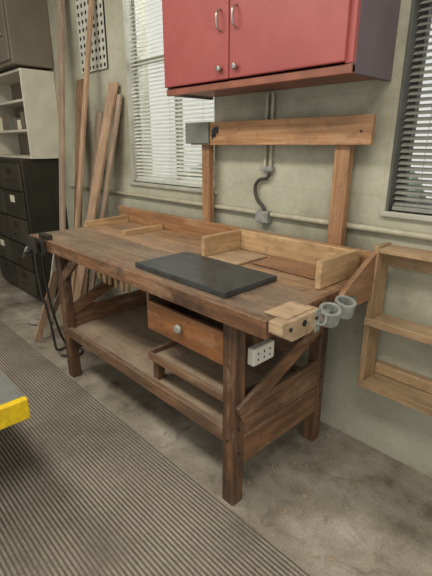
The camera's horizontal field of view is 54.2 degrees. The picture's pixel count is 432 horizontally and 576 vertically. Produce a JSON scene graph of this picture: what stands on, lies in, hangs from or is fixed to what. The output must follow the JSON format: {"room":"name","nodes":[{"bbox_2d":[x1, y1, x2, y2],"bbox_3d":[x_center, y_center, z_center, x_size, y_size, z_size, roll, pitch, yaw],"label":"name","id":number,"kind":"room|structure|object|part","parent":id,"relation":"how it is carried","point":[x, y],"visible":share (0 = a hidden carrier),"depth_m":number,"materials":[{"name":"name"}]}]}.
{"room":"woodworking shop","nodes":[
{"label":"woodworking shop","id":0,"kind":"room"},
{"bbox_2d":[0,274,431,575],"bbox_3d":[-1.459,0.954,1.700,4.110,0.100,6.300,-17,25,-41],"label":"floor","id":1,"kind":"structure","parent":0,"point":[381,525],"depth_m":1.85,"materials":[{"name":"concrete"}]},
{"bbox_2d":[0,157,67,300],"bbox_3d":[-1.857,-0.610,4.154,0.391,1.280,0.980,-17,25,-41],"label":"cabinet","id":2,"kind":"object","parent":1,"relation":"on","point":[29,188],"visible":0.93,"depth_m":3.80,"materials":[{"name":"metal"}]},
{"bbox_3d":[-2.144,-0.869,4.133,0.020,0.225,0.460,-17,25,-41],"label":"drawer","id":3,"kind":"part","parent":2,"relation":"part of","materials":[{"name":"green metal"}]},
{"bbox_3d":[-2.144,-0.642,4.210,0.020,0.225,0.460,-17,25,-41],"label":"drawer","id":4,"kind":"part","parent":2,"relation":"part of","materials":[{"name":"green metal"}]},
{"bbox_3d":[-2.144,-0.415,4.287,0.020,0.225,0.460,-17,25,-41],"label":"drawer","id":5,"kind":"part","parent":2,"relation":"part of","materials":[{"name":"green metal"}]},
{"bbox_3d":[-2.144,-0.188,4.364,0.020,0.225,0.460,-17,25,-41],"label":"drawer","id":6,"kind":"part","parent":2,"relation":"part of","materials":[{"name":"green metal"}]},
{"bbox_3d":[-1.810,-0.985,3.728,0.020,0.225,0.460,-17,25,-41],"label":"drawer","id":7,"kind":"part","parent":2,"relation":"part of","materials":[{"name":"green metal"}]},
{"bbox_3d":[-1.810,-0.758,3.806,0.020,0.225,0.460,-17,25,-41],"label":"drawer","id":8,"kind":"part","parent":2,"relation":"part of","materials":[{"name":"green metal"}]},
{"bbox_3d":[-1.810,-0.531,3.883,0.020,0.225,0.460,-17,25,-41],"label":"drawer","id":9,"kind":"part","parent":2,"relation":"part of","materials":[{"name":"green metal"}]},
{"bbox_3d":[-1.810,-0.304,3.960,0.020,0.225,0.460,-17,25,-41],"label":"drawer","id":10,"kind":"part","parent":2,"relation":"part of","materials":[{"name":"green metal"}]},
{"bbox_3d":[-1.810,-0.076,4.037,0.020,0.225,0.460,-17,25,-41],"label":"drawer","id":11,"kind":"part","parent":2,"relation":"part of","materials":[{"name":"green metal"}]},
{"bbox_2d":[0,68,58,158],"bbox_3d":[-1.782,-1.546,3.839,0.278,0.685,0.980,-17,25,-41],"label":"open shelf unit","id":12,"kind":"object","parent":2,"relation":"on","point":[29,122],"visible":0.94,"depth_m":3.57,"materials":[{"name":"white paint"}]},
{"bbox_3d":[-1.785,-1.859,3.729,0.268,0.020,0.940,-17,25,-41],"label":"shelf","id":13,"kind":"part","parent":12,"relation":"part of","materials":[{"name":"white paint"}]},
{"bbox_3d":[-1.785,-1.651,3.800,0.268,0.020,0.940,-17,25,-41],"label":"shelf","id":14,"kind":"part","parent":12,"relation":"part of","materials":[{"name":"white paint"}]},
{"bbox_3d":[-1.785,-1.433,3.873,0.268,0.020,0.940,-17,25,-41],"label":"shelf","id":15,"kind":"part","parent":12,"relation":"part of","materials":[{"name":"white paint"}]},
{"bbox_3d":[-1.785,-1.230,3.943,0.268,0.020,0.940,-17,25,-41],"label":"shelf","id":16,"kind":"part","parent":12,"relation":"part of","materials":[{"name":"white paint"}]},
{"bbox_2d":[0,0,53,73],"bbox_3d":[-1.807,-2.236,3.563,0.368,0.760,1.000,-17,25,-41],"label":"locker","id":17,"kind":"object","parent":12,"relation":"on","point":[25,38],"visible":0.88,"depth_m":3.28,"materials":[{"name":"metal"}]},
{"bbox_3d":[-1.916,-2.202,3.464,0.015,0.700,0.940,-17,25,-41],"label":"door","id":18,"kind":"part","parent":17,"relation":"part of","materials":[{"name":"brown metal"}]},
{"bbox_2d":[28,315,52,324],"bbox_3d":[-1.446,0.267,3.467,0.212,0.060,0.128,10,21,27],"label":"rag","id":19,"kind":"object","parent":1,"relation":"on","point":[34,320],"visible":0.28,"depth_m":3.44,"materials":[{"name":"fabric"}]},
{"bbox_2d":[34,254,72,340],"bbox_3d":[-1.219,0.049,3.095,0.311,0.693,0.198,0,19,1],"label":"lumber","id":20,"kind":"object","parent":1,"relation":"on","point":[43,326],"visible":0.61,"depth_m":3.09,"materials":[{"name":"brown wood"}]},
{"bbox_2d":[57,0,122,318],"bbox_3d":[-1.018,-0.945,3.099,0.395,2.611,0.722,-17,25,-41],"label":"lumber","id":21,"kind":"object","parent":1,"relation":"on","point":[80,279],"visible":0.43,"depth_m":3.10,"materials":[{"name":"brown wood"}]},
{"bbox_2d":[0,320,313,575],"bbox_3d":[-1.796,0.986,1.439,3.068,0.007,5.200,-17,25,-41],"label":"floor mat","id":22,"kind":"object","parent":1,"relation":"on","point":[83,492],"visible":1,"depth_m":1.74,"materials":[{"name":"rubber"}]},
{"bbox_2d":[0,370,29,429],"bbox_3d":[-1.366,0.644,1.667,0.940,0.493,0.930,-17,25,-41],"label":"table","id":23,"kind":"object","parent":22,"relation":"on","point":[14,406],"visible":1,"depth_m":1.57,"materials":[{"name":"yellow metal"}]},
{"bbox_2d":[22,114,376,505],"bbox_3d":[-0.279,-0.066,2.194,0.866,1.512,2.100,-17,25,-41],"label":"workbench","id":24,"kind":"object","parent":1,"relation":"on","point":[188,346],"depth_m":1.85,"materials":[{"name":"brown wood"}]},
{"bbox_3d":[-0.997,0.065,2.864,0.286,0.830,0.183,-9,21,-24],"label":"power cord","id":25,"kind":"part","parent":24,"relation":"part of","materials":[{"name":"rubber"}]},
{"bbox_3d":[-1.062,0.089,2.812,0.288,0.820,0.241,-17,25,-41],"label":"power cord","id":26,"kind":"part","parent":24,"relation":"part of","materials":[{"name":"black rubber"}]},
{"bbox_3d":[-0.902,0.165,2.578,0.060,0.827,0.062,-17,25,-41],"label":"leg","id":27,"kind":"part","parent":24,"relation":"part of","materials":[{"name":"brown wood"}]},
{"bbox_2d":[84,215,127,226],"bbox_3d":[-0.744,-0.459,2.881,0.324,0.045,0.030,-17,25,-41],"label":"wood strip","id":28,"kind":"object","parent":24,"relation":"on","point":[122,218],"depth_m":2.87,"materials":[{"name":"brown wood"}]},
{"bbox_3d":[-0.700,0.129,2.778,0.510,0.132,0.024,-17,25,-41],"label":"panel","id":29,"kind":"part","parent":24,"relation":"part of","materials":[{"name":"brown wood"}]},
{"bbox_2d":[97,272,129,291],"bbox_3d":[-0.508,-0.052,2.107,0.025,0.110,0.360,-17,25,-41],"label":"rack","id":30,"kind":"object","parent":24,"relation":"attached to","point":[116,283],"visible":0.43,"depth_m":2.10,"materials":[{"name":"brown wood"}]},
{"bbox_3d":[-0.573,-0.060,2.176,0.024,0.070,0.026,-17,25,-41],"label":"chisel handle","id":31,"kind":"part","parent":30,"relation":"part of","materials":[{"name":"brown wood"}]},
{"bbox_3d":[-0.535,-0.048,2.139,0.023,0.067,0.023,-17,25,-41],"label":"chisel handle","id":32,"kind":"part","parent":30,"relation":"part of","materials":[{"name":"brown wood"}]},
{"bbox_3d":[-0.496,-0.033,2.102,0.024,0.073,0.026,-17,25,-41],"label":"chisel handle","id":33,"kind":"part","parent":30,"relation":"part of","materials":[{"name":"brown wood"}]},
{"bbox_3d":[-0.457,-0.019,2.064,0.024,0.075,0.029,-17,25,-41],"label":"chisel handle","id":34,"kind":"part","parent":30,"relation":"part of","materials":[{"name":"brown wood"}]},
{"bbox_2d":[122,225,162,235],"bbox_3d":[-0.452,-0.358,2.607,0.280,0.030,0.035,-17,25,-41],"label":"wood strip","id":35,"kind":"object","parent":24,"relation":"on","point":[148,229],"depth_m":2.58,"materials":[{"name":"brown wood"}]},
{"bbox_3d":[-0.492,0.038,2.953,0.060,0.827,0.062,-17,25,-41],"label":"leg","id":36,"kind":"part","parent":24,"relation":"part of","materials":[{"name":"brown wood"}]},
{"bbox_3d":[-0.428,0.422,2.130,0.027,0.060,1.340,-17,25,-41],"label":"rail","id":37,"kind":"part","parent":24,"relation":"part of","materials":[{"name":"brown wood"}]},
{"bbox_3d":[-0.136,0.066,2.020,0.408,0.115,0.015,-17,25,-41],"label":"drawer","id":38,"kind":"part","parent":24,"relation":"part of","materials":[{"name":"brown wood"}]},
{"bbox_3d":[-0.154,0.167,1.714,0.026,0.041,0.041,-17,25,-41],"label":"drawer knob","id":39,"kind":"part","parent":24,"relation":"part of","materials":[{"name":"grey metal"}]},
{"bbox_2d":[75,306,294,422],"bbox_3d":[-0.214,0.348,2.319,0.561,0.018,1.445,-17,25,-41],"label":"shelf","id":40,"kind":"object","parent":24,"relation":"attached to","point":[124,333],"depth_m":2.32,"materials":[{"name":"brown wood"}]},
{"bbox_3d":[-0.134,0.170,1.728,0.020,0.135,0.480,-17,25,-41],"label":"drawer","id":41,"kind":"part","parent":24,"relation":"part of","materials":[{"name":"brown wood"}]},
{"bbox_3d":[0.021,0.176,1.886,0.408,0.008,0.465,-17,25,-41],"label":"drawer","id":42,"kind":"part","parent":24,"relation":"part of","materials":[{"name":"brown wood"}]},
{"bbox_2d":[135,251,276,297],"bbox_3d":[-0.057,-0.071,1.768,0.295,0.022,0.560,-17,25,-41],"label":"slab","id":43,"kind":"object","parent":24,"relation":"on","point":[223,279],"visible":1,"depth_m":1.70,"materials":[{"name":"black stone"}]},
{"bbox_3d":[-0.045,-0.546,2.404,0.038,0.715,0.060,-17,25,-41],"label":"post","id":44,"kind":"part","parent":24,"relation":"part of","materials":[{"name":"brown wood"}]},
{"bbox_2d":[148,340,299,401],"bbox_3d":[0.037,0.345,1.980,0.497,0.207,0.515,-17,25,-41],"label":"tray","id":45,"kind":"object","parent":24,"relation":"on","point":[188,376],"depth_m":1.91,"materials":[{"name":"brown wood"}]},
{"bbox_3d":[0.067,0.488,1.628,0.060,0.827,0.062,-17,25,-41],"label":"leg","id":46,"kind":"part","parent":24,"relation":"part of","materials":[{"name":"brown wood"}]},
{"bbox_2d":[208,249,266,264],"bbox_3d":[0.094,-0.145,2.007,0.240,0.010,0.190,-17,25,-41],"label":"board","id":47,"kind":"object","parent":24,"relation":"on","point":[237,257],"visible":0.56,"depth_m":2.01,"materials":[{"name":"brown wood"}]},
{"bbox_3d":[0.169,0.240,1.577,0.120,0.070,0.034,-17,25,-41],"label":"outlet strip","id":48,"kind":"part","parent":24,"relation":"part of","materials":[{"name":"white plastic"}]},
{"bbox_3d":[0.284,0.586,1.857,0.510,0.135,0.026,-17,25,-41],"label":"panel","id":49,"kind":"part","parent":24,"relation":"part of","materials":[{"name":"brown wood"}]},
{"bbox_2d":[201,229,360,289],"bbox_3d":[0.258,-0.154,1.878,0.290,0.108,0.670,-17,25,-41],"label":"wooden box","id":50,"kind":"object","parent":24,"relation":"on","point":[328,265],"visible":0.88,"depth_m":1.90,"materials":[{"name":"brown wood"}]},
{"bbox_3d":[0.283,0.456,1.814,0.510,0.132,0.024,-17,25,-41],"label":"panel","id":51,"kind":"part","parent":24,"relation":"part of","materials":[{"name":"brown wood"}]},
{"bbox_3d":[0.238,0.072,1.372,0.145,0.004,0.090,-17,25,-41],"label":"vise plate","id":52,"kind":"part","parent":24,"relation":"part of","materials":[{"name":"brown wood"}]},
{"bbox_3d":[-0.004,0.295,2.519,0.025,0.080,1.340,-17,25,-41],"label":"rail","id":53,"kind":"part","parent":24,"relation":"part of","materials":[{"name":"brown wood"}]},
{"bbox_3d":[0.477,0.361,2.003,0.060,0.827,0.062,-17,25,-41],"label":"leg","id":54,"kind":"part","parent":24,"relation":"part of","materials":[{"name":"brown wood"}]},
{"bbox_3d":[0.408,0.077,1.496,0.320,0.026,0.026,-17,25,-41],"label":"vise rod","id":55,"kind":"part","parent":24,"relation":"part of","materials":[{"name":"grey metal"}]},
{"bbox_3d":[0.535,-0.352,1.836,0.038,0.715,0.070,-17,25,-41],"label":"post","id":56,"kind":"part","parent":24,"relation":"part of","materials":[{"name":"brown wood"}]},
{"bbox_2d":[338,252,376,305],"bbox_3d":[0.543,-0.024,1.630,0.374,0.195,0.022,-17,25,-41],"label":"brace","id":57,"kind":"object","parent":24,"relation":"on","point":[359,286],"depth_m":1.64,"materials":[{"name":"orange wood"}]},
{"bbox_2d":[66,362,363,560],"bbox_3d":[-0.114,0.666,2.379,0.679,0.006,2.075,-17,25,-41],"label":"debris","id":58,"kind":"object","parent":1,"relation":"on","point":[301,440],"visible":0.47,"depth_m":2.04,"materials":[{"name":"brown wood"}]},
{"bbox_2d":[47,0,431,477],"bbox_3d":[-0.011,-0.989,2.443,0.180,3.100,6.200,-17,25,-41],"label":"wall","id":59,"kind":"structure","parent":0,"point":[300,184],"depth_m":2.03,"materials":[{"name":"paint"}]},
{"bbox_2d":[75,0,108,73],"bbox_3d":[-0.873,-1.870,2.937,0.015,0.650,0.360,-17,25,-41],"label":"perforated panel","id":60,"kind":"object","parent":59,"relation":"attached to","point":[99,53],"visible":0.77,"depth_m":2.95,"materials":[{"name":"white metal"}]},
{"bbox_2d":[121,0,215,189],"bbox_3d":[-0.260,-1.434,2.507,0.114,1.600,0.860,-17,25,-41],"label":"frame","id":61,"kind":"object","parent":59,"relation":"attached to","point":[125,15],"visible":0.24,"depth_m":2.79,"materials":[{"name":"paint"}]},
{"bbox_2d":[126,0,213,187],"bbox_3d":[-0.275,-1.430,2.490,0.031,1.596,0.825,-17,25,-41],"label":"blind","id":62,"kind":"object","parent":59,"relation":"attached to","point":[171,181],"visible":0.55,"depth_m":2.68,"materials":[{"name":"white plastic"}]},
{"bbox_2d":[130,181,217,193],"bbox_3d":[-0.280,-0.659,2.750,0.090,0.022,0.890,-17,25,-41],"label":"sill","id":63,"kind":"structure","parent":59,"relation":"attached to","point":[150,184],"depth_m":2.71,"materials":[{"name":"paint"}]},
{"bbox_2d":[136,0,213,180],"bbox_3d":[-0.233,-1.442,2.532,0.004,1.540,0.800,-17,25,-41],"label":"glass","id":64,"kind":"object","parent":59,"relation":"attached to","point":[140,1],"visible":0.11,"depth_m":2.71,"materials":[{"name":"white"}]},
{"bbox_2d":[69,184,431,240],"bbox_3d":[0.294,-0.374,2.155,0.028,0.027,4.500,-17,25,-41],"label":"pipe","id":65,"kind":"object","parent":59,"relation":"attached to","point":[368,228],"visible":0.85,"depth_m":2.06,"materials":[{"name":"beige metal"}]},
{"bbox_2d":[253,93,274,223],"bbox_3d":[0.238,-0.638,2.119,0.044,0.615,0.121,-17,25,-41],"label":"conduit","id":66,"kind":"object","parent":59,"relation":"attached to","point":[262,216],"visible":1,"depth_m":2.12,"materials":[{"name":"grey metal"}]},
{"bbox_2d":[162,0,400,99],"bbox_3d":[0.197,-1.268,1.715,0.352,0.842,1.011,-17,25,-41],"label":"upper cabinet","id":67,"kind":"object","parent":59,"relation":"attached to","point":[213,48],"visible":1,"depth_m":1.62,"materials":[{"name":"red paint"}]},
{"bbox_3d":[-0.095,-1.307,1.818,0.019,0.776,0.438,-17,25,-41],"label":"door","id":68,"kind":"part","parent":67,"relation":"part of","materials":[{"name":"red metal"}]},
{"bbox_3d":[0.009,-1.102,1.735,0.033,0.088,0.008,-17,25,-41],"label":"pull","id":69,"kind":"part","parent":67,"relation":"part of","materials":[{"name":"metal"}]},
{"bbox_3d":[0.013,-0.933,1.796,0.023,0.027,0.027,-17,25,-41],"label":"knob","id":70,"kind":"part","parent":67,"relation":"part of","materials":[{"name":"metal"}]},
{"bbox_3d":[0.075,-0.912,1.734,0.023,0.027,0.027,-17,25,-41],"label":"knob","id":71,"kind":"part","parent":67,"relation":"part of","materials":[{"name":"metal"}]},
{"bbox_3d":[0.072,-1.081,1.673,0.033,0.088,0.008,-17,25,-41],"label":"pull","id":72,"kind":"part","parent":67,"relation":"part of","materials":[{"name":"metal"}]},
{"bbox_3d":[0.113,-0.858,1.769,0.026,0.030,1.010,-17,25,-41],"label":"rail","id":73,"kind":"part","parent":67,"relation":"part of","materials":[{"name":"red wood"}]},
{"bbox_3d":[0.249,-1.192,1.481,0.019,0.776,0.540,-17,25,-41],"label":"door","id":74,"kind":"part","parent":67,"relation":"part of","materials":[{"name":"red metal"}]},
{"bbox_2d":[356,242,431,415],"bbox_3d":[0.954,0.208,1.537,0.156,0.624,0.812,-17,25,-41],"label":"wall rack","id":75,"kind":"object","parent":59,"relation":"attached to","point":[414,259],"visible":1,"depth_m":1.75,"materials":[{"name":"brown wood"}]},
{"bbox_2d":[365,373,431,407],"bbox_3d":[0.947,0.494,1.626,0.111,0.018,0.770,-17,25,-41],"label":"shelf","id":76,"kind":"object","parent":75,"relation":"attached to","point":[411,397],"depth_m":1.78,"materials":[{"name":"brown wood"}]},
{"bbox_2d":[373,314,431,336],"bbox_3d":[0.947,0.219,1.533,0.111,0.018,0.770,-17,25,-41],"label":"shelf","id":77,"kind":"object","parent":75,"relation":"attached to","point":[391,324],"depth_m":1.69,"materials":[{"name":"brown wood"}]},
{"bbox_2d":[379,245,431,262],"bbox_3d":[0.947,-0.070,1.435,0.111,0.018,0.770,-17,25,-41],"label":"shelf","id":78,"kind":"object","parent":75,"relation":"attached to","point":[395,250],"depth_m":1.61,"materials":[{"name":"brown wood"}]},
{"bbox_2d":[379,210,431,221],"bbox_3d":[1.183,-0.163,1.320,0.090,0.022,1.360,-17,25,-41],"label":"sill","id":79,"kind":"structure","parent":59,"relation":"attached to","point":[407,215],"depth_m":1.68,"materials":[{"name":"paint"}]},
{"bbox_2d":[385,0,431,210],"bbox_3d":[1.203,-0.941,1.075,0.114,1.610,1.330,-17,25,-41],"label":"frame","id":80,"kind":"object","parent":59,"relation":"attached to","point":[416,6],"visible":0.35,"depth_m":1.62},
{"bbox_2d":[392,0,431,213],"bbox_3d":[1.188,-0.937,1.058,0.031,1.606,1.295,-17,25,-41],"label":"blind","id":81,"kind":"object","parent":59,"relation":"attached to","point":[417,207],"visible":1,"depth_m":1.63,"materials":[{"name":"white plastic"}]},
{"bbox_2d":[404,5,431,203],"bbox_3d":[1.229,-0.950,1.100,0.004,1.550,1.270,-17,25,-41],"label":"glass","id":82,"kind":"object","parent":59,"relation":"attached to","point":[430,19],"visible":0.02,"depth_m":1.66,"materials":[{"name":"white"}]}
]}

